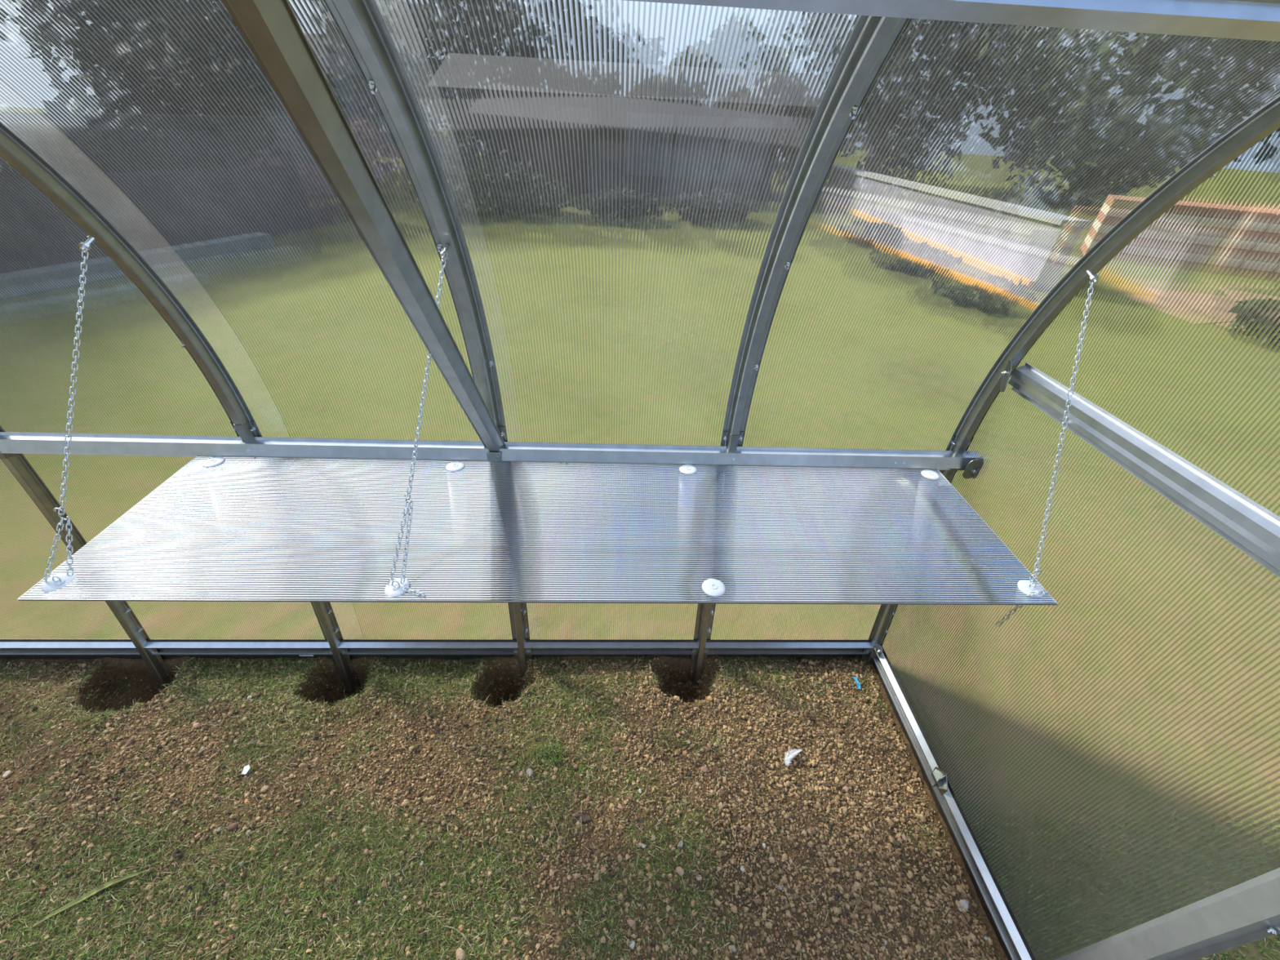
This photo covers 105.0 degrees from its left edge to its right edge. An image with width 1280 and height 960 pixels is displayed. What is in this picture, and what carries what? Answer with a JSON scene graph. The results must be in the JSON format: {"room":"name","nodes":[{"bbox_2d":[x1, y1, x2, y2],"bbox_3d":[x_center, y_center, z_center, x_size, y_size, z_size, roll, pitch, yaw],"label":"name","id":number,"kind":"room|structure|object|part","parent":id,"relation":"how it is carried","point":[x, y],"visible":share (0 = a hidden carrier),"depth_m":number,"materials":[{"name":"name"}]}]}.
{"room":"greenhouse","nodes":[
{"label":"greenhouse","id":0,"kind":"room"},
{"bbox_2d":[0,655,1007,959],"bbox_3d":[-0.787,1.024,1.488,3.402,0.197,1.017,1,36,-3],"label":"floor","id":1,"kind":"structure","parent":0,"point":[138,668],"depth_m":1.47,"materials":[{"name":"soil"}]},
{"bbox_2d":[2,770,11,778],"bbox_3d":[-1.904,0.886,1.476,0.020,0.011,0.022,1,36,-3],"label":"stone","id":2,"kind":"object","parent":1,"relation":"on","point":[5,775],"visible":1,"depth_m":1.47,"materials":[{"name":"beige stone"}]},
{"bbox_2d":[32,868,151,927],"bbox_3d":[-1.403,1.061,1.261,0.228,0.011,0.019,-18,41,-26],"label":"grass","id":3,"kind":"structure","parent":1,"relation":"on","point":[89,894],"depth_m":1.26,"materials":[{"name":"plant"}]},
{"bbox_2d":[126,737,135,746],"bbox_3d":[-1.620,0.832,1.559,0.021,0.016,0.027,1,36,-3],"label":"stone","id":4,"kind":"object","parent":1,"relation":"on","point":[131,740],"visible":1,"depth_m":1.56,"materials":[{"name":"brown stone"}]},
{"bbox_2d":[172,809,179,814],"bbox_3d":[-1.336,0.958,1.413,0.015,0.010,0.014,1,36,-3],"label":"stone","id":5,"kind":"object","parent":1,"relation":"on","point":[175,812],"visible":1,"depth_m":1.41,"materials":[{"name":"beige stone"}]},
{"bbox_2d":[192,722,200,728],"bbox_3d":[-1.461,0.809,1.617,0.021,0.014,0.019,1,36,-3],"label":"stone","id":6,"kind":"object","parent":1,"relation":"on","point":[194,726],"visible":1,"depth_m":1.61,"materials":[{"name":"beige stone"}]},
{"bbox_2d":[222,890,229,897],"bbox_3d":[-1.068,1.071,1.268,0.015,0.008,0.012,29,44,31],"label":"stone","id":7,"kind":"object","parent":1,"relation":"on","point":[225,892],"visible":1,"depth_m":1.27,"materials":[{"name":"beige stone"}]},
{"bbox_2d":[226,822,237,830],"bbox_3d":[-1.146,0.975,1.380,0.026,0.015,0.018,-9,38,-15],"label":"stone","id":8,"kind":"object","parent":1,"relation":"on","point":[233,826],"visible":1,"depth_m":1.38,"materials":[{"name":"brown stone"}]},
{"bbox_2d":[241,764,249,773],"bbox_3d":[-1.206,0.887,1.503,0.024,0.011,0.026,1,36,-3],"label":"scrap","id":9,"kind":"object","parent":1,"relation":"on","point":[246,768],"visible":1,"depth_m":1.50,"materials":[{"name":"white paper"}]},
{"bbox_2d":[260,785,269,792],"bbox_3d":[-1.120,0.923,1.466,0.021,0.012,0.019,1,36,-3],"label":"stone","id":10,"kind":"object","parent":1,"relation":"on","point":[264,788],"visible":1,"depth_m":1.46,"materials":[{"name":"beige stone"}]},
{"bbox_2d":[363,848,368,854],"bbox_3d":[-0.752,1.023,1.348,0.015,0.011,0.015,1,36,-3],"label":"stone","id":11,"kind":"object","parent":1,"relation":"on","point":[365,850],"visible":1,"depth_m":1.35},
{"bbox_2d":[0,639,873,659],"bbox_3d":[-1.112,0.642,1.806,4.027,0.156,0.020,1,36,-3],"label":"base rail","id":12,"kind":"object","parent":1,"relation":"on","point":[10,649],"visible":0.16,"depth_m":1.80,"materials":[{"name":"metal"}]},
{"bbox_2d":[298,654,313,656],"bbox_3d":[-1.231,0.643,1.807,0.050,0.020,0.001,1,36,-3],"label":"sticker","id":13,"kind":"object","parent":12,"relation":"attached to","point":[299,655],"visible":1,"depth_m":1.81,"materials":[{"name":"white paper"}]},
{"bbox_2d":[442,925,474,951],"bbox_3d":[-0.450,1.140,1.227,0.104,0.009,0.012,19,39,20],"label":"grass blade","id":14,"kind":"object","parent":1,"relation":"on","point":[442,926],"visible":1,"depth_m":1.23,"materials":[{"name":"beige plant"}]},
{"bbox_2d":[457,924,464,931],"bbox_3d":[-0.454,1.136,1.244,0.017,0.011,0.014,1,36,-3],"label":"stone","id":15,"kind":"object","parent":1,"relation":"on","point":[460,927],"visible":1,"depth_m":1.24,"materials":[{"name":"stone"}]},
{"bbox_2d":[456,947,466,959],"bbox_3d":[-0.440,1.166,1.205,0.026,0.016,0.027,1,36,-3],"label":"stone","id":16,"kind":"object","parent":1,"relation":"on","point":[460,953],"visible":1,"depth_m":1.20,"materials":[{"name":"beige stone"}]},
{"bbox_2d":[0,658,983,959],"bbox_3d":[-0.798,1.024,1.478,3.425,0.192,0.997,1,36,-3],"label":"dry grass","id":17,"kind":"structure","parent":1,"relation":"on","point":[340,759],"depth_m":1.39,"materials":[{"name":"plant"}]},
{"bbox_2d":[0,654,999,959],"bbox_3d":[-0.796,0.991,1.475,3.438,0.150,1.014,1,36,-3],"label":"grass","id":18,"kind":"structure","parent":1,"relation":"on","point":[443,948],"depth_m":1.35,"materials":[{"name":"plant"}]},
{"bbox_2d":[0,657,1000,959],"bbox_3d":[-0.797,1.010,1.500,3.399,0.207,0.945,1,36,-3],"label":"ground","id":19,"kind":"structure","parent":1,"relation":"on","point":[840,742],"depth_m":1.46,"materials":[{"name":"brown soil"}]},
{"bbox_2d":[502,937,508,945],"bbox_3d":[-0.337,1.157,1.231,0.014,0.009,0.012,31,45,32],"label":"stone","id":20,"kind":"object","parent":1,"relation":"on","point":[505,939],"visible":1,"depth_m":1.23,"materials":[{"name":"stone"}]},
{"bbox_2d":[526,768,533,777],"bbox_3d":[-0.346,0.915,1.536,0.021,0.009,0.026,-27,46,-34],"label":"stone","id":21,"kind":"object","parent":1,"relation":"on","point":[529,771],"visible":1,"depth_m":1.53,"materials":[{"name":"grey stone"}]},
{"bbox_2d":[540,792,562,847],"bbox_3d":[-0.258,0.989,1.435,0.008,0.010,0.161,-18,41,-26],"label":"straw","id":22,"kind":"object","parent":1,"relation":"on","point":[540,793],"visible":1,"depth_m":1.43,"materials":[{"name":"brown plant"}]},
{"bbox_2d":[528,731,578,769],"bbox_3d":[-0.279,0.872,1.579,0.178,0.034,0.126,1,36,-3],"label":"grass tuft","id":23,"kind":"object","parent":1,"relation":"on","point":[555,749],"visible":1,"depth_m":1.58,"materials":[{"name":"plant"}]},
{"bbox_2d":[574,801,590,835],"bbox_3d":[-0.172,0.993,1.439,0.045,0.013,0.078,16,39,17],"label":"dead leaf","id":24,"kind":"object","parent":1,"relation":"on","point":[584,816],"visible":1,"depth_m":1.44,"materials":[{"name":"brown plant"}]},
{"bbox_3d":[-0.170,0.990,1.444,0.046,0.012,0.028,1,36,-3],"label":"blade","id":25,"kind":"part","parent":24,"relation":"part of","materials":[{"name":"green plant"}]},
{"bbox_2d":[593,871,599,881],"bbox_3d":[-0.118,1.079,1.335,0.016,0.012,0.020,-9,38,-16],"label":"stone","id":26,"kind":"object","parent":1,"relation":"on","point":[597,874],"visible":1,"depth_m":1.33,"materials":[{"name":"beige stone"}]},
{"bbox_2d":[612,746,619,752],"bbox_3d":[-0.078,0.878,1.598,0.020,0.012,0.019,-15,40,-23],"label":"stone","id":27,"kind":"object","parent":1,"relation":"on","point":[616,749],"visible":1,"depth_m":1.59,"materials":[{"name":"stone"}]},
{"bbox_2d":[627,919,635,927],"bbox_3d":[-0.022,1.138,1.260,0.021,0.012,0.017,1,36,-3],"label":"stone","id":28,"kind":"object","parent":1,"relation":"on","point":[631,922],"visible":1,"depth_m":1.26,"materials":[{"name":"stone"}]},
{"bbox_2d":[628,940,635,948],"bbox_3d":[-0.020,1.167,1.232,0.017,0.011,0.014,-26,45,-34],"label":"stone","id":29,"kind":"object","parent":1,"relation":"on","point":[633,942],"visible":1,"depth_m":1.23,"materials":[{"name":"white stone"}]},
{"bbox_2d":[675,866,684,876],"bbox_3d":[0.110,1.073,1.345,0.021,0.012,0.022,1,36,-3],"label":"stone","id":30,"kind":"object","parent":1,"relation":"on","point":[679,869],"visible":1,"depth_m":1.34,"materials":[{"name":"beige stone"}]},
{"bbox_2d":[678,840,683,847],"bbox_3d":[0.116,1.032,1.391,0.015,0.009,0.016,1,36,-3],"label":"stone","id":31,"kind":"object","parent":1,"relation":"on","point":[680,845],"visible":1,"depth_m":1.39,"materials":[{"name":"grey stone"}]},
{"bbox_2d":[690,899,695,906],"bbox_3d":[0.140,1.115,1.293,0.012,0.009,0.015,1,36,-3],"label":"stone","id":32,"kind":"object","parent":1,"relation":"on","point":[693,901],"visible":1,"depth_m":1.29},
{"bbox_2d":[696,874,702,880],"bbox_3d":[0.160,1.080,1.333,0.016,0.005,0.014,1,36,-3],"label":"stone","id":33,"kind":"object","parent":1,"relation":"on","point":[698,878],"visible":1,"depth_m":1.33,"materials":[{"name":"grey stone"}]},
{"bbox_2d":[698,920,702,928],"bbox_3d":[0.156,1.145,1.265,0.010,0.009,0.015,1,36,-3],"label":"stone","id":34,"kind":"object","parent":1,"relation":"on","point":[700,921],"visible":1,"depth_m":1.26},
{"bbox_2d":[700,766,707,772],"bbox_3d":[0.204,0.918,1.557,0.023,0.013,0.019,1,36,-3],"label":"stone","id":35,"kind":"object","parent":1,"relation":"on","point":[704,769],"visible":1,"depth_m":1.55,"materials":[{"name":"brown stone"}]},
{"bbox_2d":[706,695,712,701],"bbox_3d":[0.249,0.777,1.745,0.020,0.013,0.018,21,40,23],"label":"stone","id":36,"kind":"object","parent":1,"relation":"on","point":[708,698],"visible":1,"depth_m":1.74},
{"bbox_2d":[718,802,723,808],"bbox_3d":[0.244,0.980,1.477,0.015,0.011,0.016,31,45,33],"label":"stone","id":37,"kind":"object","parent":1,"relation":"on","point":[720,805],"visible":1,"depth_m":1.47,"materials":[{"name":"beige stone"}]},
{"bbox_2d":[719,787,725,794],"bbox_3d":[0.252,0.959,1.514,0.021,0.007,0.017,-11,39,-18],"label":"stone","id":38,"kind":"object","parent":1,"relation":"on","point":[720,789],"visible":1,"depth_m":1.51,"materials":[{"name":"stone"}]},
{"bbox_2d":[731,944,735,951],"bbox_3d":[0.236,1.177,1.233,0.013,0.010,0.013,1,36,-3],"label":"stone","id":39,"kind":"object","parent":1,"relation":"on","point":[732,945],"visible":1,"depth_m":1.23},
{"bbox_2d":[765,936,770,942],"bbox_3d":[0.327,1.170,1.249,0.011,0.008,0.012,29,44,31],"label":"stone","id":40,"kind":"object","parent":1,"relation":"on","point":[768,940],"visible":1,"depth_m":1.25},
{"bbox_2d":[768,856,775,863],"bbox_3d":[0.372,1.069,1.380,0.018,0.011,0.015,1,36,-3],"label":"stone","id":41,"kind":"object","parent":1,"relation":"on","point":[771,860],"visible":1,"depth_m":1.38,"materials":[{"name":"beige stone"}]},
{"bbox_2d":[784,749,801,766],"bbox_3d":[0.494,0.898,1.602,0.076,0.016,0.038,-25,45,-32],"label":"feather","id":42,"kind":"object","parent":1,"relation":"on","point":[789,756],"visible":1,"depth_m":1.60,"materials":[{"name":"white"}]},
{"bbox_2d":[842,785,848,792],"bbox_3d":[0.646,0.971,1.544,0.019,0.012,0.020,30,44,32],"label":"stone","id":43,"kind":"object","parent":1,"relation":"on","point":[845,787],"visible":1,"depth_m":1.54,"materials":[{"name":"beige stone"}]},
{"bbox_2d":[852,676,861,688],"bbox_3d":[0.807,0.753,1.823,0.018,0.010,0.047,1,36,-3],"label":"scrap","id":44,"kind":"object","parent":1,"relation":"on","point":[858,683],"visible":1,"depth_m":1.82,"materials":[{"name":"blue plastic"}]},
{"bbox_2d":[901,834,906,840],"bbox_3d":[0.777,1.052,1.443,0.014,0.009,0.017,1,36,-3],"label":"stone","id":45,"kind":"object","parent":1,"relation":"on","point":[903,836],"visible":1,"depth_m":1.44,"materials":[{"name":"beige stone"}]},
{"bbox_2d":[958,898,968,911],"bbox_3d":[0.872,1.145,1.323,0.025,0.009,0.040,31,45,32],"label":"stone","id":46,"kind":"object","parent":1,"relation":"on","point":[963,904],"visible":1,"depth_m":1.32,"materials":[{"name":"grey stone"}]},
{"bbox_2d":[1195,933,1279,959],"bbox_3d":[-0.355,-4.604,9.027,120.000,0.001,100.000,1,36,-3],"label":"lawn","id":47,"kind":"structure","parent":0,"point":[1242,949],"depth_m":1.28,"materials":[{"name":"green plant"}]},
{"bbox_3d":[-1.062,1.800,0.296,4.040,0.037,1.815,1,36,-3],"label":"floor","id":48,"kind":"structure","parent":0,"visible":0},
{"bbox_2d":[0,425,174,690],"bbox_3d":[-1.689,0.657,0.053,0.064,2.356,2.976,1,36,-3],"label":"arch","id":49,"kind":"object","parent":48,"relation":"on","point":[18,464],"visible":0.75,"depth_m":1.49,"materials":[{"name":"metal"}]},
{"bbox_2d":[0,121,359,691],"bbox_3d":[-1.023,0.668,0.085,0.064,2.356,2.976,1,36,-3],"label":"arch","id":50,"kind":"object","parent":48,"relation":"on","point":[13,149],"visible":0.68,"depth_m":1.05,"materials":[{"name":"metal"}]},
{"bbox_2d":[44,236,95,582],"bbox_3d":[-1.091,-0.126,0.947,0.034,0.562,0.389,10,37,10],"label":"chain","id":51,"kind":"object","parent":50,"relation":"hanging from","point":[85,246],"visible":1,"depth_m":0.94,"materials":[{"name":"silver metal"}]},
{"bbox_2d":[0,155,324,639],"bbox_3d":[-2.031,0.571,-0.022,2.035,2.161,2.981,1,36,-3],"label":"sheet","id":52,"kind":"object","parent":50,"relation":"attached to","point":[135,375],"visible":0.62,"depth_m":1.29,"materials":[{"name":"clear plastic"}]},
{"bbox_2d":[322,0,532,680],"bbox_3d":[-0.357,0.679,0.117,0.064,2.356,2.976,1,36,-3],"label":"arch","id":53,"kind":"object","parent":48,"relation":"on","point":[361,24],"visible":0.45,"depth_m":0.85,"materials":[{"name":"metal"}]},
{"bbox_2d":[387,245,448,595],"bbox_3d":[-0.437,-0.116,0.972,0.080,0.570,0.400,5,36,3],"label":"chain","id":54,"kind":"object","parent":53,"relation":"hanging from","point":[444,255],"visible":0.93,"depth_m":0.97,"materials":[{"name":"silver metal"}]},
{"bbox_2d":[17,455,1057,604],"bbox_3d":[-0.160,0.104,1.187,2.068,0.034,0.494,1,36,-3],"label":"shelf","id":55,"kind":"object","parent":54,"relation":"hanging from","point":[220,528],"visible":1,"depth_m":1.13,"materials":[{"name":"grey"}]},
{"bbox_2d":[40,572,76,592],"bbox_3d":[-1.146,0.210,0.974,0.048,0.033,0.049,1,36,-3],"label":"washer","id":56,"kind":"object","parent":55,"relation":"in","point":[68,584],"depth_m":0.96,"materials":[{"name":"white plastic"}]},
{"bbox_2d":[201,457,224,467],"bbox_3d":[-1.138,-0.039,1.315,0.050,0.030,0.050,1,36,-3],"label":"washer","id":57,"kind":"object","parent":55,"relation":"in","point":[206,462],"depth_m":1.30,"materials":[{"name":"white plastic"}]},
{"bbox_2d":[384,577,409,596],"bbox_3d":[-0.493,0.226,1.000,0.049,0.031,0.049,1,36,-3],"label":"washer","id":58,"kind":"object","parent":55,"relation":"in","point":[389,591],"depth_m":0.99,"materials":[{"name":"white plastic"}]},
{"bbox_2d":[445,461,464,471],"bbox_3d":[-0.504,-0.029,1.345,0.050,0.030,0.050,1,36,-3],"label":"washer","id":59,"kind":"object","parent":55,"relation":"in","point":[451,466],"depth_m":1.33,"materials":[{"name":"white plastic"}]},
{"bbox_2d":[679,464,697,475],"bbox_3d":[0.134,-0.022,1.379,0.050,0.030,0.050,1,36,-3],"label":"washer","id":60,"kind":"object","parent":55,"relation":"in","point":[684,469],"depth_m":1.37,"materials":[{"name":"white plastic"}]},
{"bbox_2d":[702,578,725,596],"bbox_3d":[0.154,0.234,1.035,0.050,0.030,0.050,1,36,-3],"label":"washer","id":61,"kind":"object","parent":55,"relation":"in","point":[710,587],"depth_m":1.02,"materials":[{"name":"white plastic"}]},
{"bbox_2d":[920,469,939,479],"bbox_3d":[0.829,-0.007,1.409,0.050,0.030,0.050,1,36,-3],"label":"washer","id":62,"kind":"object","parent":55,"relation":"in","point":[926,474],"depth_m":1.40,"materials":[{"name":"white plastic"}]},
{"bbox_2d":[1017,580,1044,597],"bbox_3d":[0.846,0.244,1.070,0.049,0.031,0.050,1,36,-3],"label":"washer","id":63,"kind":"object","parent":55,"relation":"in","point":[1023,589],"depth_m":1.06,"materials":[{"name":"white plastic"}]},
{"bbox_2d":[0,431,977,479],"bbox_3d":[-1.049,-0.074,1.335,4.084,0.072,0.064,1,36,-3],"label":"rail","id":64,"kind":"object","parent":53,"relation":"attached to","point":[15,442],"visible":0.84,"depth_m":1.36,"materials":[{"name":"metal"}]},
{"bbox_2d":[221,0,506,461],"bbox_3d":[-0.372,-0.297,0.785,0.061,1.108,0.708,1,36,-3],"label":"brace","id":65,"kind":"object","parent":64,"relation":"attached to","point":[271,29],"visible":1,"depth_m":0.59,"materials":[{"name":"metal"}]},
{"bbox_2d":[624,0,1279,41],"bbox_3d":[-1.018,-0.585,0.513,4.052,0.041,0.044,1,36,-3],"label":"rail","id":66,"kind":"object","parent":53,"relation":"attached to","point":[1250,20],"visible":1,"depth_m":0.57,"materials":[{"name":"metal"}]},
{"bbox_2d":[688,15,910,685],"bbox_3d":[0.310,0.690,0.149,0.064,2.356,2.976,1,36,-3],"label":"arch","id":67,"kind":"object","parent":48,"relation":"on","point":[872,39],"visible":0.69,"depth_m":0.90,"materials":[{"name":"metal"}]},
{"bbox_2d":[0,0,1279,639],"bbox_3d":[0.000,0.604,0.074,2.035,2.163,2.985,1,36,-3],"label":"sheet","id":68,"kind":"object","parent":67,"relation":"attached to","point":[618,173],"visible":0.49,"depth_m":0.91,"materials":[{"name":"clear plastic"}]},
{"bbox_2d":[872,644,1035,959],"bbox_3d":[0.929,1.494,0.779,0.034,0.176,2.841,1,36,-3],"label":"base rail","id":69,"kind":"object","parent":48,"relation":"on","point":[1007,930],"depth_m":1.41,"materials":[{"name":"metal"}]},
{"bbox_3d":[0.884,0.639,1.832,0.016,0.056,0.036,1,36,-3],"label":"corner bracket","id":70,"kind":"part","parent":69,"relation":"part of","materials":[{"name":"silver metal"}]},
{"bbox_2d":[930,766,947,795],"bbox_3d":[0.895,0.897,1.471,0.017,0.075,0.068,1,36,-3],"label":"clip","id":71,"kind":"object","parent":69,"relation":"attached to","point":[940,777],"visible":1,"depth_m":1.47,"materials":[{"name":"metal"}]},
{"bbox_2d":[1055,867,1279,959],"bbox_3d":[0.979,0.385,0.558,0.025,2.090,0.061,1,36,-3],"label":"post","id":72,"kind":"object","parent":69,"relation":"on","point":[1246,912],"visible":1,"depth_m":0.83,"materials":[{"name":"metal"}]},
{"bbox_2d":[861,95,1279,663],"bbox_3d":[0.976,0.701,0.180,0.064,2.356,2.976,1,36,-3],"label":"arch","id":73,"kind":"object","parent":48,"relation":"on","point":[1264,122],"visible":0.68,"depth_m":1.01,"materials":[{"name":"metal"}]},
{"bbox_2d":[995,270,1098,626],"bbox_3d":[0.890,-0.045,1.077,0.047,0.698,0.413,7,37,5],"label":"chain","id":74,"kind":"object","parent":73,"relation":"hanging from","point":[1093,277],"visible":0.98,"depth_m":1.04,"materials":[{"name":"silver metal"}]},
{"bbox_2d":[881,128,1279,959],"bbox_3d":[0.980,0.068,0.933,0.001,2.103,1.017,1,36,-3],"label":"sheet","id":75,"kind":"object","parent":73,"relation":"attached to","point":[1110,751],"visible":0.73,"depth_m":0.97,"materials":[{"name":"clear plastic"}]},
{"bbox_2d":[1000,360,1279,577],"bbox_3d":[0.953,0.000,0.889,0.054,0.077,0.930,1,36,-3],"label":"wall rail","id":76,"kind":"object","parent":73,"relation":"attached to","point":[1253,529],"visible":0.94,"depth_m":0.90,"materials":[{"name":"metal"}]}
]}

